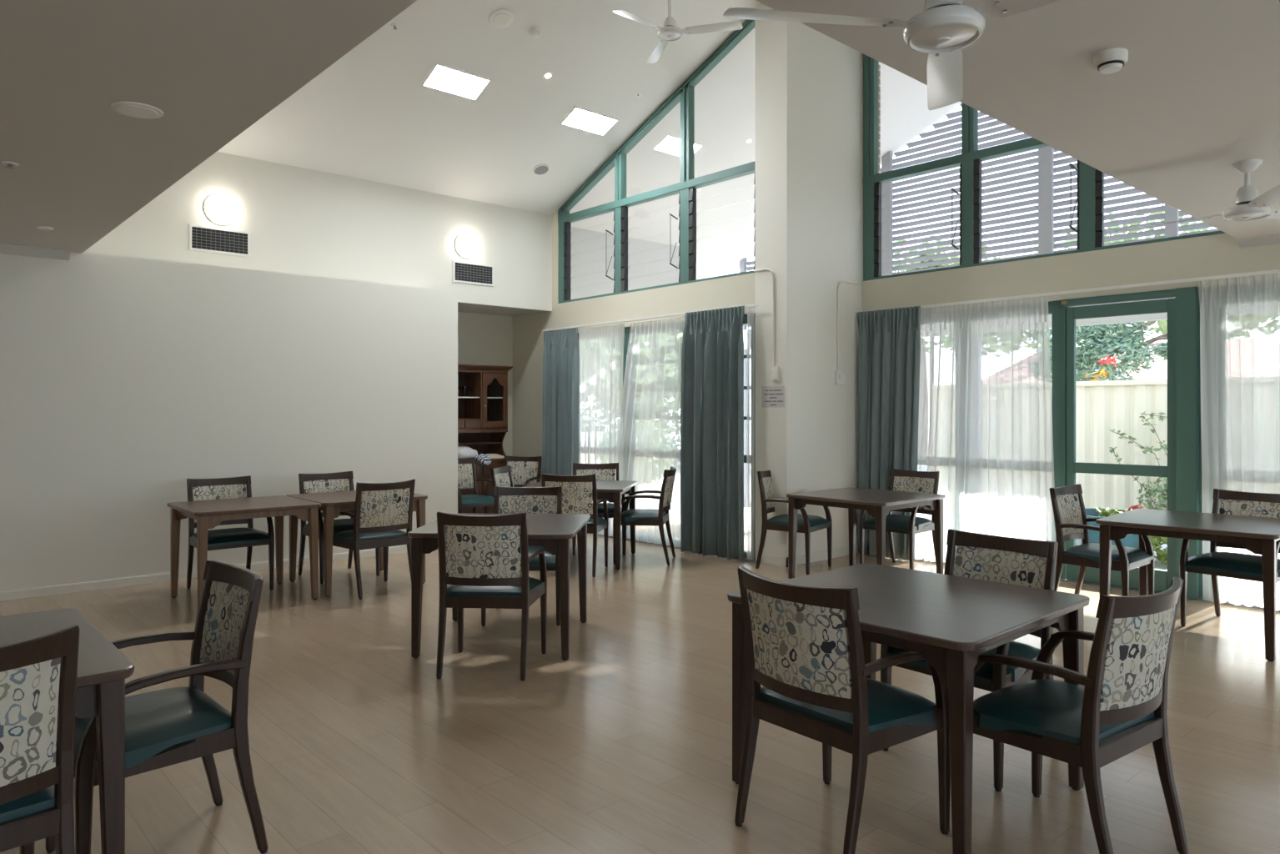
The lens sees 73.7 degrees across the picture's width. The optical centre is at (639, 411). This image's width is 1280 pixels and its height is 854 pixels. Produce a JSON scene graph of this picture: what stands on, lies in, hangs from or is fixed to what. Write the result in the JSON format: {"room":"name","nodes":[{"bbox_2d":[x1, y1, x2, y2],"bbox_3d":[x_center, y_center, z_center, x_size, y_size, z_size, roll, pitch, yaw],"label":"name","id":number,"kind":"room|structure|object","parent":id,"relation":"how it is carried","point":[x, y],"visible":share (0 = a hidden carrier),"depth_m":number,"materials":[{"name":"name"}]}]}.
{"room":"care facility","nodes":[
{"label":"care facility","id":0,"kind":"room"},
{"bbox_2d":[0,251,457,592],"bbox_3d":[-5.532,0.077,6.794,8.870,2.845,0.600,0,0,-42],"label":"wall","id":1,"kind":"structure","parent":0,"point":[125,380],"depth_m":7.66,"materials":[{"name":"white paint"}]},
{"bbox_2d":[0,243,70,260],"bbox_3d":[-6.664,-1.295,5.324,5.220,0.070,0.070,0,0,-42],"label":"trim","id":2,"kind":"structure","parent":1,"relation":"attached to","point":[5,248],"depth_m":6.90,"materials":[{"name":"white paint"}]},
{"bbox_2d":[0,545,438,601],"bbox_3d":[-5.318,1.465,6.570,8.888,0.070,0.018,0,0,-42],"label":"baseboard","id":3,"kind":"structure","parent":1,"relation":"attached to","point":[76,587],"depth_m":7.37,"materials":[{"name":"white"}]},
{"bbox_2d":[84,151,552,311],"bbox_3d":[-3.211,-1.985,9.387,5.410,1.330,0.150,0,0,-42],"label":"wall","id":4,"kind":"structure","parent":0,"point":[301,221],"depth_m":9.29,"materials":[{"name":"white paint"}]},
{"bbox_2d":[189,223,250,256],"bbox_3d":[-4.147,-1.692,8.436,0.565,0.255,0.012,0,0,-42],"label":"air vent","id":5,"kind":"object","parent":4,"relation":"in","point":[202,238],"visible":1,"depth_m":8.43,"materials":[{"name":"grey"}]},
{"bbox_2d":[203,193,237,225],"bbox_3d":[-4.120,-2.000,8.401,0.300,0.300,0.100,0,0,-42],"label":"wall lamp","id":6,"kind":"object","parent":4,"relation":"attached to","point":[221,209],"visible":1,"depth_m":8.36,"materials":[{"name":"glass"}]},
{"bbox_2d":[454,232,478,258],"bbox_3d":[-2.069,-2.000,10.248,0.300,0.300,0.100,0,0,-42],"label":"wall lamp","id":7,"kind":"object","parent":4,"relation":"attached to","point":[466,245],"visible":1,"depth_m":10.20,"materials":[{"name":"glass"}]},
{"bbox_2d":[452,260,494,286],"bbox_3d":[-2.016,-1.680,10.354,0.570,0.260,0.012,0,0,-42],"label":"air vent","id":8,"kind":"object","parent":4,"relation":"in","point":[464,272],"visible":1,"depth_m":10.35,"materials":[{"name":"grey"}]},
{"bbox_2d":[457,311,512,456],"bbox_3d":[-2.504,0.050,11.262,2.150,2.900,0.150,0,0,-42],"label":"wall","id":9,"kind":"structure","parent":0,"point":[483,339],"depth_m":11.58,"materials":[{"name":"beige paint"}]},
{"bbox_2d":[216,0,761,215],"bbox_3d":[-1.990,-3.392,8.031,5.410,1.776,3.800,0,0,-42],"label":"ceiling","id":10,"kind":"structure","parent":0,"point":[369,115],"depth_m":8.68,"materials":[{"name":"white paint"}]},
{"bbox_2d":[421,63,491,100],"bbox_3d":[-1.804,-3.244,8.403,0.595,0.136,0.295,0,0,-42],"label":"ceiling light","id":11,"kind":"object","parent":10,"relation":"attached to","point":[442,77],"visible":1,"depth_m":8.39,"materials":[{"name":"white plastic"}]},
{"bbox_2d":[488,9,513,28],"bbox_3d":[-1.269,-3.592,7.801,0.211,0.098,0.229,0,0,42],"label":"ceiling speaker","id":12,"kind":"object","parent":10,"relation":"attached to","point":[499,18],"visible":1,"depth_m":7.78,"materials":[{"name":"white plastic"}]},
{"bbox_2d":[493,13,509,25],"bbox_3d":[-1.265,-3.583,7.797,0.150,0.006,0.150,0,-23,-42],"label":"grille","id":13,"kind":"object","parent":12,"relation":"attached to","point":[499,19],"depth_m":7.79,"materials":[{"name":"white"}]},
{"bbox_2d":[528,28,541,40],"bbox_3d":[-0.995,-3.568,8.071,0.120,0.085,0.118,0,0,-36],"label":"smoke detector","id":14,"kind":"object","parent":10,"relation":"attached to","point":[534,33],"visible":1,"depth_m":8.04,"materials":[{"name":"white plastic"}]},
{"bbox_2d":[532,164,549,175],"bbox_3d":[-1.173,-2.876,10.136,0.199,0.086,0.185,0,0,-36],"label":"ceiling speaker","id":15,"kind":"object","parent":10,"relation":"attached to","point":[541,169],"visible":1,"depth_m":10.12,"materials":[{"name":"white"}]},
{"bbox_2d":[534,165,548,174],"bbox_3d":[-1.171,-2.869,10.134,0.170,0.003,0.170,0,-23,-42],"label":"grille","id":16,"kind":"object","parent":15,"relation":"attached to","point":[538,169],"depth_m":10.13,"materials":[{"name":"metal"}]},
{"bbox_2d":[560,106,618,135],"bbox_3d":[-0.561,-3.241,9.530,0.610,0.128,0.275,0,0,-42],"label":"ceiling light","id":17,"kind":"object","parent":10,"relation":"attached to","point":[580,118],"visible":1,"depth_m":9.52,"materials":[{"name":"white plastic"}]},
{"bbox_2d":[612,0,742,63],"bbox_3d":[0.156,-3.704,7.420,1.020,0.832,1.147,0,0,-42],"label":"ceiling fan","id":18,"kind":"object","parent":10,"relation":"hanging from","point":[669,32],"visible":1,"depth_m":7.43,"materials":[{"name":"white plastic"}]},
{"bbox_2d":[571,226,679,299],"bbox_3d":[-0.187,-1.885,12.313,2.700,1.270,0.150,0,0,-42],"label":"wall","id":19,"kind":"structure","parent":0,"point":[649,265],"depth_m":12.00,"materials":[{"name":"grey"}]},
{"bbox_2d":[512,209,755,481],"bbox_3d":[-0.249,-0.560,10.252,0.150,4.120,4.370,0,0,-42],"label":"wall","id":20,"kind":"structure","parent":0,"point":[528,335],"depth_m":10.88,"materials":[{"name":"beige paint"}]},
{"bbox_2d":[542,303,758,331],"bbox_3d":[-0.054,-1.058,9.774,0.030,0.025,3.640,0,0,-42],"label":"track","id":21,"kind":"object","parent":20,"relation":"attached to","point":[753,304],"visible":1,"depth_m":9.77,"materials":[{"name":"white plastic"}]},
{"bbox_2d":[542,327,579,475],"bbox_3d":[-1.008,0.220,10.840,0.171,2.530,0.724,0,0,-42],"label":"curtain","id":22,"kind":"object","parent":21,"relation":"hanging from","point":[560,440],"visible":0.81,"depth_m":10.73,"materials":[{"name":"teal fabric"}]},
{"bbox_2d":[578,323,624,536],"bbox_3d":[-0.479,0.225,10.304,0.081,2.510,0.896,0,0,-42],"label":"sheer curtain","id":23,"kind":"object","parent":21,"relation":"hanging from","point":[601,348],"visible":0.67,"depth_m":10.28,"materials":[{"name":"fabric"}]},
{"bbox_2d":[612,316,685,547],"bbox_3d":[0.125,0.225,9.635,0.068,2.510,1.552,0,0,-42],"label":"sheer curtain","id":24,"kind":"object","parent":21,"relation":"hanging from","point":[650,444],"visible":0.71,"depth_m":9.62,"materials":[{"name":"fabric"}]},
{"bbox_2d":[680,305,744,561],"bbox_3d":[0.741,0.212,8.825,0.200,2.545,0.882,0,0,-42],"label":"curtain","id":25,"kind":"object","parent":21,"relation":"hanging from","point":[712,400],"visible":1,"depth_m":8.83,"materials":[{"name":"teal fabric"}]},
{"bbox_2d":[746,308,754,560],"bbox_3d":[1.109,0.225,8.554,0.041,2.510,0.092,0,0,-42],"label":"sheer curtain","id":26,"kind":"object","parent":21,"relation":"hanging from","point":[750,313],"visible":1,"depth_m":8.56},
{"bbox_2d":[557,19,755,303],"bbox_3d":[0.053,-2.717,9.817,0.244,2.644,3.320,0,0,-42],"label":"window","id":27,"kind":"structure","parent":20,"relation":"in","point":[688,185],"depth_m":9.54,"materials":[{"name":"teal paint"}]},
{"bbox_2d":[577,312,755,559],"bbox_3d":[0.170,0.250,9.787,0.100,2.500,3.120,0,0,-42],"label":"window","id":28,"kind":"structure","parent":20,"relation":"in","point":[745,319],"depth_m":8.71,"materials":[{"name":"teal paint"}]},
{"bbox_2d":[0,532,1279,853],"bbox_3d":[-0.775,1.560,3.723,12.230,0.120,13.770,0,0,-42],"label":"floor","id":29,"kind":"structure","parent":0,"point":[623,745],"depth_m":3.86,"materials":[{"name":"brown wood"}]},
{"bbox_2d":[0,624,79,853],"bbox_3d":[-1.826,1.032,2.214,0.594,0.936,0.572,0,0,41],"label":"armchair","id":30,"kind":"object","parent":29,"relation":"on","point":[38,675],"visible":1,"depth_m":2.20,"materials":[{"name":"fabric"}]},
{"bbox_2d":[0,607,134,853],"bbox_3d":[-2.167,1.117,2.489,1.030,0.767,1.030,0,0,-42],"label":"dining table","id":31,"kind":"object","parent":29,"relation":"on","point":[102,669],"visible":0.59,"depth_m":2.44,"materials":[{"name":"brown wood"}]},
{"bbox_2d":[45,559,268,853],"bbox_3d":[-1.630,1.032,2.914,0.594,0.936,0.572,0,0,-43],"label":"armchair","id":32,"kind":"object","parent":29,"relation":"on","point":[165,727],"visible":0.79,"depth_m":2.85,"materials":[{"name":"brown wood"}]},
{"bbox_2d":[186,475,274,590],"bbox_3d":[-3.487,1.032,7.223,0.572,0.936,0.594,0,0,-43],"label":"armchair","id":33,"kind":"object","parent":29,"relation":"on","point":[232,487],"visible":0.6,"depth_m":7.21,"materials":[{"name":"brown wood"}]},
{"bbox_2d":[166,495,321,608],"bbox_3d":[-3.184,1.117,6.862,0.930,0.767,0.930,0,0,-41],"label":"dining table","id":34,"kind":"object","parent":29,"relation":"on","point":[209,514],"visible":0.92,"depth_m":6.79,"materials":[{"name":"brown wood"}]},
{"bbox_2d":[297,471,380,583],"bbox_3d":[-2.781,1.032,7.830,0.572,0.936,0.594,0,0,-44],"label":"armchair","id":35,"kind":"object","parent":29,"relation":"on","point":[338,481],"visible":0.47,"depth_m":7.84,"materials":[{"name":"brown wood"}]},
{"bbox_2d":[286,490,427,597],"bbox_3d":[-2.492,1.117,7.512,0.930,0.767,0.930,0,0,-41],"label":"dining table","id":36,"kind":"object","parent":29,"relation":"on","point":[332,503],"visible":0.62,"depth_m":7.32,"materials":[{"name":"brown wood"}]},
{"bbox_2d":[332,478,415,599],"bbox_3d":[-2.244,1.032,7.181,0.572,0.936,0.594,0,0,-45],"label":"armchair","id":37,"kind":"object","parent":29,"relation":"on","point":[384,509],"visible":0.83,"depth_m":6.99,"materials":[{"name":"fabric"}]},
{"bbox_2d":[457,457,494,513],"bbox_3d":[-2.077,1.032,10.225,0.572,0.936,0.594,0,0,-44],"label":"armchair","id":38,"kind":"object","parent":29,"relation":"on","point":[467,478],"visible":0.46,"depth_m":10.43,"materials":[{"name":"brown wood"}]},
{"bbox_2d":[457,364,512,513],"bbox_3d":[-2.325,0.450,10.940,1.385,2.100,0.544,0,0,-42],"label":"dresser","id":39,"kind":"object","parent":29,"relation":"on","point":[483,408],"visible":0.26,"depth_m":11.16,"materials":[{"name":"red wood"}]},
{"bbox_2d":[457,445,477,458],"bbox_3d":[-2.260,0.527,10.905,0.306,0.184,0.351,0,0,34],"label":"pillow","id":40,"kind":"object","parent":39,"relation":"on","point":[464,452],"visible":0.56,"depth_m":10.81,"materials":[{"name":"white fabric"}]},
{"bbox_2d":[457,441,501,444],"bbox_3d":[-2.399,0.410,11.022,1.245,0.020,0.293,0,0,-42],"label":"shelf","id":41,"kind":"object","parent":39,"relation":"attached to","point":[459,442],"depth_m":11.21,"materials":[{"name":"red wood"}]},
{"bbox_2d":[474,453,491,465],"bbox_3d":[-2.001,0.607,10.893,0.179,0.154,0.206,0,0,36],"label":"cloth","id":42,"kind":"object","parent":39,"relation":"on","point":[481,459],"visible":0.98,"depth_m":10.83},
{"bbox_2d":[475,457,504,462],"bbox_3d":[-2.330,0.625,10.946,1.325,0.030,0.528,0,0,-42],"label":"countertop","id":43,"kind":"structure","parent":39,"relation":"on","point":[494,459],"depth_m":11.05,"materials":[{"name":"red wood"}]},
{"bbox_2d":[436,511,547,681],"bbox_3d":[-0.876,1.032,5.036,0.572,0.936,0.594,0,0,4],"label":"armchair","id":44,"kind":"object","parent":29,"relation":"on","point":[480,559],"visible":1,"depth_m":4.81,"materials":[{"name":"fabric"}]},
{"bbox_2d":[407,512,590,660],"bbox_3d":[-0.886,1.117,5.647,1.020,0.767,1.020,0,0,3],"label":"dining table","id":45,"kind":"object","parent":29,"relation":"on","point":[553,532],"visible":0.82,"depth_m":5.19,"materials":[{"name":"brown wood"}]},
{"bbox_2d":[490,465,513,513],"bbox_3d":[-1.212,1.032,8.742,0.594,0.936,0.572,0,0,11],"label":"armchair","id":46,"kind":"object","parent":29,"relation":"on","point":[500,476],"visible":0.16,"depth_m":8.87,"materials":[{"name":"brown wood"}]},
{"bbox_2d":[484,455,542,513],"bbox_3d":[-1.572,1.032,10.748,0.572,0.936,0.594,0,0,18],"label":"armchair","id":47,"kind":"object","parent":29,"relation":"on","point":[525,470],"visible":0.34,"depth_m":10.96,"materials":[{"name":"fabric"}]},
{"bbox_2d":[481,486,562,626],"bbox_3d":[-0.843,1.032,6.271,0.572,0.936,0.594,0,0,-1],"label":"armchair","id":48,"kind":"object","parent":29,"relation":"on","point":[513,499],"visible":0.33,"depth_m":6.49,"materials":[{"name":"brown wood"}]},
{"bbox_2d":[541,472,608,577],"bbox_3d":[-0.623,1.032,8.041,0.572,0.936,0.594,0,0,8],"label":"armchair","id":49,"kind":"object","parent":29,"relation":"on","point":[576,489],"visible":0.48,"depth_m":7.79,"materials":[{"name":"brown wood"}]},
{"bbox_2d":[523,480,637,569],"bbox_3d":[-0.595,1.117,8.663,1.020,0.767,1.020,0,0,8],"label":"dining table","id":50,"kind":"object","parent":29,"relation":"on","point":[611,490],"visible":0.44,"depth_m":8.17,"materials":[{"name":"brown wood"}]},
{"bbox_2d":[572,462,625,555],"bbox_3d":[-0.463,1.032,9.246,0.572,0.936,0.594,0,0,-6],"label":"armchair","id":51,"kind":"object","parent":29,"relation":"on","point":[603,471],"visible":0.41,"depth_m":9.47,"materials":[{"name":"brown wood"}]},
{"bbox_2d":[612,466,676,565],"bbox_3d":[0.069,1.032,8.627,0.594,0.936,0.572,0,0,9],"label":"armchair","id":52,"kind":"object","parent":29,"relation":"on","point":[654,517],"visible":0.94,"depth_m":8.40,"materials":[{"name":"brown wood"}]},
{"bbox_2d":[755,470,832,575],"bbox_3d":[1.463,1.032,8.220,0.594,0.936,0.572,0,0,35],"label":"armchair","id":53,"kind":"object","parent":29,"relation":"on","point":[806,524],"visible":0.66,"depth_m":8.11,"materials":[{"name":"brown wood"}]},
{"bbox_2d":[755,3,863,561],"bbox_3d":[1.823,-1.305,8.908,1.430,5.610,0.400,0,0,-42],"label":"wall pier","id":54,"kind":"object","parent":29,"relation":"on","point":[809,83],"visible":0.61,"depth_m":8.53,"materials":[{"name":"white paint"}]},
{"bbox_2d":[753,268,774,366],"bbox_3d":[1.234,-0.932,8.475,0.020,0.985,0.255,0,0,-42],"label":"cable conduit","id":55,"kind":"object","parent":54,"relation":"attached to","point":[761,269],"visible":1,"depth_m":8.38,"materials":[{"name":"white"}]},
{"bbox_2d":[762,386,784,407],"bbox_3d":[1.312,-0.150,8.404,0.004,0.210,0.285,0,0,-42],"label":"paper notice","id":56,"kind":"object","parent":54,"relation":"attached to","point":[772,396],"visible":1,"depth_m":8.40,"materials":[{"name":"grey"}]},
{"bbox_2d":[768,366,779,380],"bbox_3d":[1.316,-0.375,8.364,0.050,0.130,0.100,0,0,-42],"label":"wall switch","id":57,"kind":"object","parent":54,"relation":"attached to","point":[774,371],"visible":1,"depth_m":8.34,"materials":[{"name":"white plastic"}]},
{"bbox_2d":[756,544,858,567],"bbox_3d":[1.776,1.455,8.836,1.295,0.090,0.385,0,0,-42],"label":"baseboard","id":58,"kind":"object","parent":54,"relation":"attached to","point":[842,551],"visible":0.68,"depth_m":8.50,"materials":[{"name":"white"}]},
{"bbox_2d":[834,371,845,385],"bbox_3d":[2.085,-0.350,8.848,0.180,0.140,0.040,0,0,-42],"label":"wall switch","id":59,"kind":"object","parent":54,"relation":"attached to","point":[840,378],"visible":1,"depth_m":8.81,"materials":[{"name":"white plastic"}]},
{"bbox_2d":[837,280,863,370],"bbox_3d":[2.208,-0.900,8.969,0.455,0.940,0.020,0,0,-42],"label":"cable conduit","id":60,"kind":"object","parent":54,"relation":"attached to","point":[843,281],"visible":1,"depth_m":8.82,"materials":[{"name":"white"}]},
{"bbox_2d":[856,269,1279,314],"bbox_3d":[4.146,-1.048,7.023,0.030,0.025,5.490,0,0,-42],"label":"track","id":61,"kind":"object","parent":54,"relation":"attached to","point":[1274,271],"visible":1,"depth_m":7.19,"materials":[{"name":"white plastic"}]},
{"bbox_2d":[857,306,920,560],"bbox_3d":[2.551,0.215,8.765,0.195,2.540,0.730,0,0,-42],"label":"curtain","id":62,"kind":"object","parent":61,"relation":"hanging from","point":[890,339],"visible":0.83,"depth_m":8.74,"materials":[{"name":"teal fabric"}]},
{"bbox_2d":[914,296,1055,562],"bbox_3d":[3.190,0.223,8.088,0.107,2.515,1.456,0,0,-42],"label":"sheer curtain","id":63,"kind":"object","parent":61,"relation":"hanging from","point":[985,423],"visible":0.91,"depth_m":7.99,"materials":[{"name":"fabric"}]},
{"bbox_2d":[1198,272,1279,610],"bbox_3d":[5.194,0.217,5.875,0.114,2.525,2.340,0,0,-42],"label":"sheer curtain","id":64,"kind":"object","parent":61,"relation":"hanging from","point":[1240,316],"visible":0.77,"depth_m":6.54,"materials":[{"name":"fabric"}]},
{"bbox_2d":[734,565,950,853],"bbox_3d":[0.704,1.032,3.069,0.594,0.936,0.572,0,0,-39],"label":"armchair","id":65,"kind":"object","parent":29,"relation":"on","point":[804,644],"visible":0.98,"depth_m":2.89,"materials":[{"name":"brown wood"}]},
{"bbox_2d":[786,487,945,578],"bbox_3d":[2.005,1.117,7.592,1.020,0.767,1.020,0,0,-41],"label":"dining table","id":66,"kind":"object","parent":29,"relation":"on","point":[878,503],"visible":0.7,"depth_m":7.52,"materials":[{"name":"brown wood"}]},
{"bbox_2d":[858,468,939,569],"bbox_3d":[2.502,1.032,8.154,0.594,0.936,0.572,0,0,-42],"label":"armchair","id":67,"kind":"object","parent":29,"relation":"on","point":[927,482],"visible":0.62,"depth_m":8.15,"materials":[{"name":"brown wood"}]},
{"bbox_2d":[727,562,1089,853],"bbox_3d":[1.068,1.117,3.424,1.045,0.767,1.045,0,0,-43],"label":"dining table","id":68,"kind":"object","parent":29,"relation":"on","point":[951,620],"visible":0.76,"depth_m":3.19,"materials":[{"name":"brown wood"}]},
{"bbox_2d":[880,529,1058,791],"bbox_3d":[1.471,1.032,3.760,0.594,0.936,0.572,0,0,-39],"label":"armchair","id":69,"kind":"object","parent":29,"relation":"on","point":[1023,562],"visible":0.25,"depth_m":3.78,"materials":[{"name":"brown wood"}]},
{"bbox_2d":[973,576,1189,853],"bbox_3d":[1.499,1.032,2.950,0.572,0.936,0.594,0,0,-36],"label":"armchair","id":70,"kind":"object","parent":29,"relation":"on","point":[1126,680],"visible":0.9,"depth_m":2.75,"materials":[{"name":"brown wood"}]},
{"bbox_2d":[1049,483,1154,596],"bbox_3d":[3.399,1.032,6.342,0.572,0.936,0.594,0,0,-42],"label":"armchair","id":71,"kind":"object","parent":29,"relation":"on","point":[1071,520],"visible":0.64,"depth_m":6.30,"materials":[{"name":"brown wood"}]},
{"bbox_2d":[1095,508,1279,661],"bbox_3d":[3.799,1.117,5.793,1.020,0.767,1.020,0,0,45],"label":"dining table","id":72,"kind":"object","parent":29,"relation":"on","point":[1258,535],"visible":0.78,"depth_m":5.58,"materials":[{"name":"brown wood"}]},
{"bbox_2d":[1179,488,1279,626],"bbox_3d":[4.186,1.032,5.933,0.594,0.936,0.572,0,0,-36],"label":"armchair","id":73,"kind":"object","parent":29,"relation":"on","point":[1215,563],"visible":0.57,"depth_m":5.98,"materials":[{"name":"brown wood"}]},
{"bbox_2d":[0,0,1279,316],"bbox_3d":[-0.812,-1.383,3.689,12.030,0.135,13.670,0,0,-42],"label":"ceiling","id":74,"kind":"structure","parent":0,"point":[1196,95],"depth_m":3.47,"materials":[{"name":"white paint"}]},
{"bbox_2d":[0,160,19,169],"bbox_3d":[-3.373,-1.317,4.567,0.080,0.026,0.080,0,0,-42],"label":"sprinkler head","id":75,"kind":"object","parent":74,"relation":"attached to","point":[10,164],"visible":1,"depth_m":4.56},
{"bbox_2d":[110,100,163,118],"bbox_3d":[-2.207,-1.323,3.750,0.200,0.012,0.200,0,0,-42],"label":"ceiling speaker","id":76,"kind":"object","parent":74,"relation":"attached to","point":[134,109],"visible":1,"depth_m":3.73,"materials":[{"name":"white"}]},
{"bbox_2d":[116,105,158,118],"bbox_3d":[-2.207,-1.319,3.750,0.160,0.004,0.160,0,0,-42],"label":"grille","id":77,"kind":"object","parent":76,"relation":"attached to","point":[136,111],"depth_m":3.74,"materials":[{"name":"white plastic"}]},
{"bbox_2d":[722,0,1058,110],"bbox_3d":[0.961,-1.192,2.341,1.147,0.277,1.020,0,0,-42],"label":"ceiling fan","id":78,"kind":"object","parent":74,"relation":"hanging from","point":[944,27],"visible":1,"depth_m":2.39,"materials":[{"name":"white plastic"}]},
{"bbox_2d":[1094,47,1128,74],"bbox_3d":[1.750,-1.298,3.173,0.112,0.064,0.112,0,0,-42],"label":"smoke detector","id":79,"kind":"object","parent":74,"relation":"attached to","point":[1111,60],"visible":1,"depth_m":3.14,"materials":[{"name":"white"}]},
{"bbox_2d":[1114,159,1279,231],"bbox_3d":[3.153,-1.179,4.659,1.148,0.302,1.010,0,0,-42],"label":"ceiling fan","id":80,"kind":"object","parent":74,"relation":"hanging from","point":[1249,205],"visible":1,"depth_m":4.51,"materials":[{"name":"white metal"}]},
{"bbox_2d":[557,19,961,269],"bbox_3d":[1.462,-3.328,11.341,4.150,1.905,4.100,0,0,-42],"label":"sky","id":81,"kind":"structure","parent":0,"point":[725,99],"depth_m":11.02,"materials":[{"name":"grey"}]},
{"bbox_2d":[878,65,880,173],"bbox_3d":[2.522,-1.125,9.342,0.190,5.350,0.130,0,0,-42],"label":"brick wall","id":82,"kind":"structure","parent":0,"point":[879,65],"depth_m":9.35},
{"bbox_2d":[862,233,1279,311],"bbox_3d":[5.309,-0.553,5.992,0.150,4.106,8.600,0,0,-42],"label":"wall","id":83,"kind":"structure","parent":0,"point":[1222,253],"depth_m":7.46,"materials":[{"name":"beige paint"}]},
{"bbox_2d":[863,54,1225,281],"bbox_3d":[3.508,-2.715,7.895,0.245,2.640,3.340,0,0,-42],"label":"window","id":84,"kind":"structure","parent":83,"relation":"in","point":[1090,183],"depth_m":8.28,"materials":[{"name":"teal paint"}]},
{"bbox_2d":[1048,300,1063,578],"bbox_3d":[3.187,0.250,8.349,0.096,2.500,1.895,0,0,-42],"label":"window","id":85,"kind":"structure","parent":83,"relation":"in","point":[1055,308],"depth_m":7.66,"materials":[{"name":"teal paint"}]},
{"bbox_2d":[913,558,1279,612],"bbox_3d":[4.293,1.494,7.061,0.130,0.012,5.250,0,0,-42],"label":"trim","id":86,"kind":"structure","parent":83,"relation":"attached to","point":[1061,579],"depth_m":7.23,"materials":[{"name":"grey metal"}]},
{"bbox_2d":[1061,286,1199,600],"bbox_3d":[4.139,0.250,7.236,0.145,2.500,1.045,0,0,-42],"label":"door","id":87,"kind":"structure","parent":83,"relation":"in","point":[1182,471],"depth_m":6.97,"materials":[{"name":"teal paint"}]},
{"bbox_2d":[1199,305,1203,597],"bbox_3d":[5.293,0.250,6.010,0.100,2.500,2.350,0,0,-42],"label":"window","id":88,"kind":"structure","parent":83,"relation":"in","point":[1201,594],"depth_m":6.83,"materials":[{"name":"teal paint"}]},
{"bbox_2d":[1238,233,1279,247],"bbox_3d":[6.365,-1.300,4.655,0.070,0.060,5.200,0,0,-42],"label":"trim","id":89,"kind":"structure","parent":83,"relation":"attached to","point":[1273,238],"depth_m":6.48,"materials":[{"name":"white paint"}]},
{"bbox_3d":[8.758,-1.405,4.306,2.720,0.090,8.680,0,0,-42],"label":"ceiling","id":90,"kind":"structure","parent":0,"visible":0},
{"bbox_2d":[742,297,1174,349],"bbox_3d":[7.123,-1.180,7.961,0.100,0.320,16.300,0,0,-42],"label":"trim","id":91,"kind":"structure","parent":90,"relation":"attached to","point":[1160,316],"depth_m":9.77,"materials":[{"name":"grey"}]},
{"bbox_2d":[739,104,1219,330],"bbox_3d":[4.378,-2.697,11.034,0.154,2.714,8.040,0,0,-42],"label":"slatted screen","id":92,"kind":"object","parent":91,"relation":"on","point":[1046,172],"visible":0.16,"depth_m":10.87,"materials":[{"name":"grey paint"}]},
{"label":"outside","id":93,"kind":"structure","parent":0,"visible":0},
{"bbox_2d":[743,506,1167,570],"bbox_3d":[15.364,1.605,17.870,33.250,0.110,46.000,0,0,-42],"label":"ground","id":94,"kind":"structure","parent":93,"point":[1157,563],"depth_m":9.64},
{"bbox_2d":[743,349,747,506],"bbox_3d":[1.723,0.265,13.958,0.140,2.570,0.140,0,0,-42],"label":"post","id":95,"kind":"object","parent":94,"relation":"on","point":[745,350],"visible":0.37,"depth_m":13.89,"materials":[{"name":"metal"}]},
{"bbox_2d":[908,248,943,270],"bbox_3d":[5.042,-0.608,14.147,0.909,4.317,1.454,0,0,-42],"label":"shrub","id":96,"kind":"object","parent":94,"relation":"on","point":[928,248],"visible":0.03,"depth_m":14.25,"materials":[{"name":"green plant"}]},
{"bbox_2d":[892,235,999,272],"bbox_3d":[9.631,-2.287,29.584,4.346,7.703,8.712,0,0,-42],"label":"tree","id":97,"kind":"object","parent":94,"relation":"on","point":[994,258],"visible":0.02,"depth_m":28.76,"materials":[{"name":"green plant"}]},
{"bbox_2d":[1050,355,1136,381],"bbox_3d":[6.525,0.303,12.466,0.667,2.494,1.359,0,0,-42],"label":"flowering plant","id":98,"kind":"object","parent":94,"relation":"on","point":[1094,375],"visible":0.31,"depth_m":12.21,"materials":[{"name":"red plant"}]},
{"bbox_2d":[1049,320,1167,381],"bbox_3d":[8.400,-0.545,14.214,1.551,4.200,3.784,0,0,-44],"label":"tree","id":99,"kind":"object","parent":94,"relation":"on","point":[1103,343],"visible":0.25,"depth_m":14.19,"materials":[{"name":"green plant"}]},
{"bbox_2d":[1075,504,1144,548],"bbox_3d":[4.855,1.240,8.880,0.880,0.621,0.880,0,0,-42],"label":"planter","id":100,"kind":"object","parent":94,"relation":"on","point":[1131,540],"visible":0.15,"depth_m":8.65,"materials":[{"name":"blue ceramic"}]},
{"bbox_2d":[1075,379,1167,510],"bbox_3d":[9.751,0.560,8.060,0.140,1.980,15.130,0,0,-42],"label":"fence","id":101,"kind":"object","parent":94,"relation":"on","point":[1101,406],"visible":0.14,"depth_m":11.61,"materials":[{"name":"beige"}]},
{"bbox_2d":[1077,341,1167,380],"bbox_3d":[19.390,-0.060,12.749,8.120,3.220,26.200,0,0,-42],"label":"house","id":102,"kind":"structure","parent":94,"relation":"on","point":[1159,370],"depth_m":17.93,"materials":[{"name":"beige"}]},
{"bbox_2d":[1035,203,1215,346],"bbox_3d":[14.692,-2.294,25.458,4.234,7.717,8.704,0,0,-42],"label":"tree","id":103,"kind":"object","parent":94,"relation":"on","point":[1162,324],"visible":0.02,"depth_m":25.01,"materials":[{"name":"green plant"}]},
{"bbox_2d":[1109,411,1167,509],"bbox_3d":[6.645,0.752,11.146,0.349,1.525,1.045,0,0,-42],"label":"climbing plant","id":104,"kind":"object","parent":94,"relation":"on","point":[1161,497],"visible":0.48,"depth_m":11.13,"materials":[{"name":"green plant"}]},
{"bbox_2d":[1149,535,1167,565],"bbox_3d":[5.474,1.319,8.712,0.743,0.600,0.888,0,0,-42],"label":"shrub","id":105,"kind":"object","parent":94,"relation":"on","point":[1162,555],"visible":0.12,"depth_m":8.67,"materials":[{"name":"green plant"}]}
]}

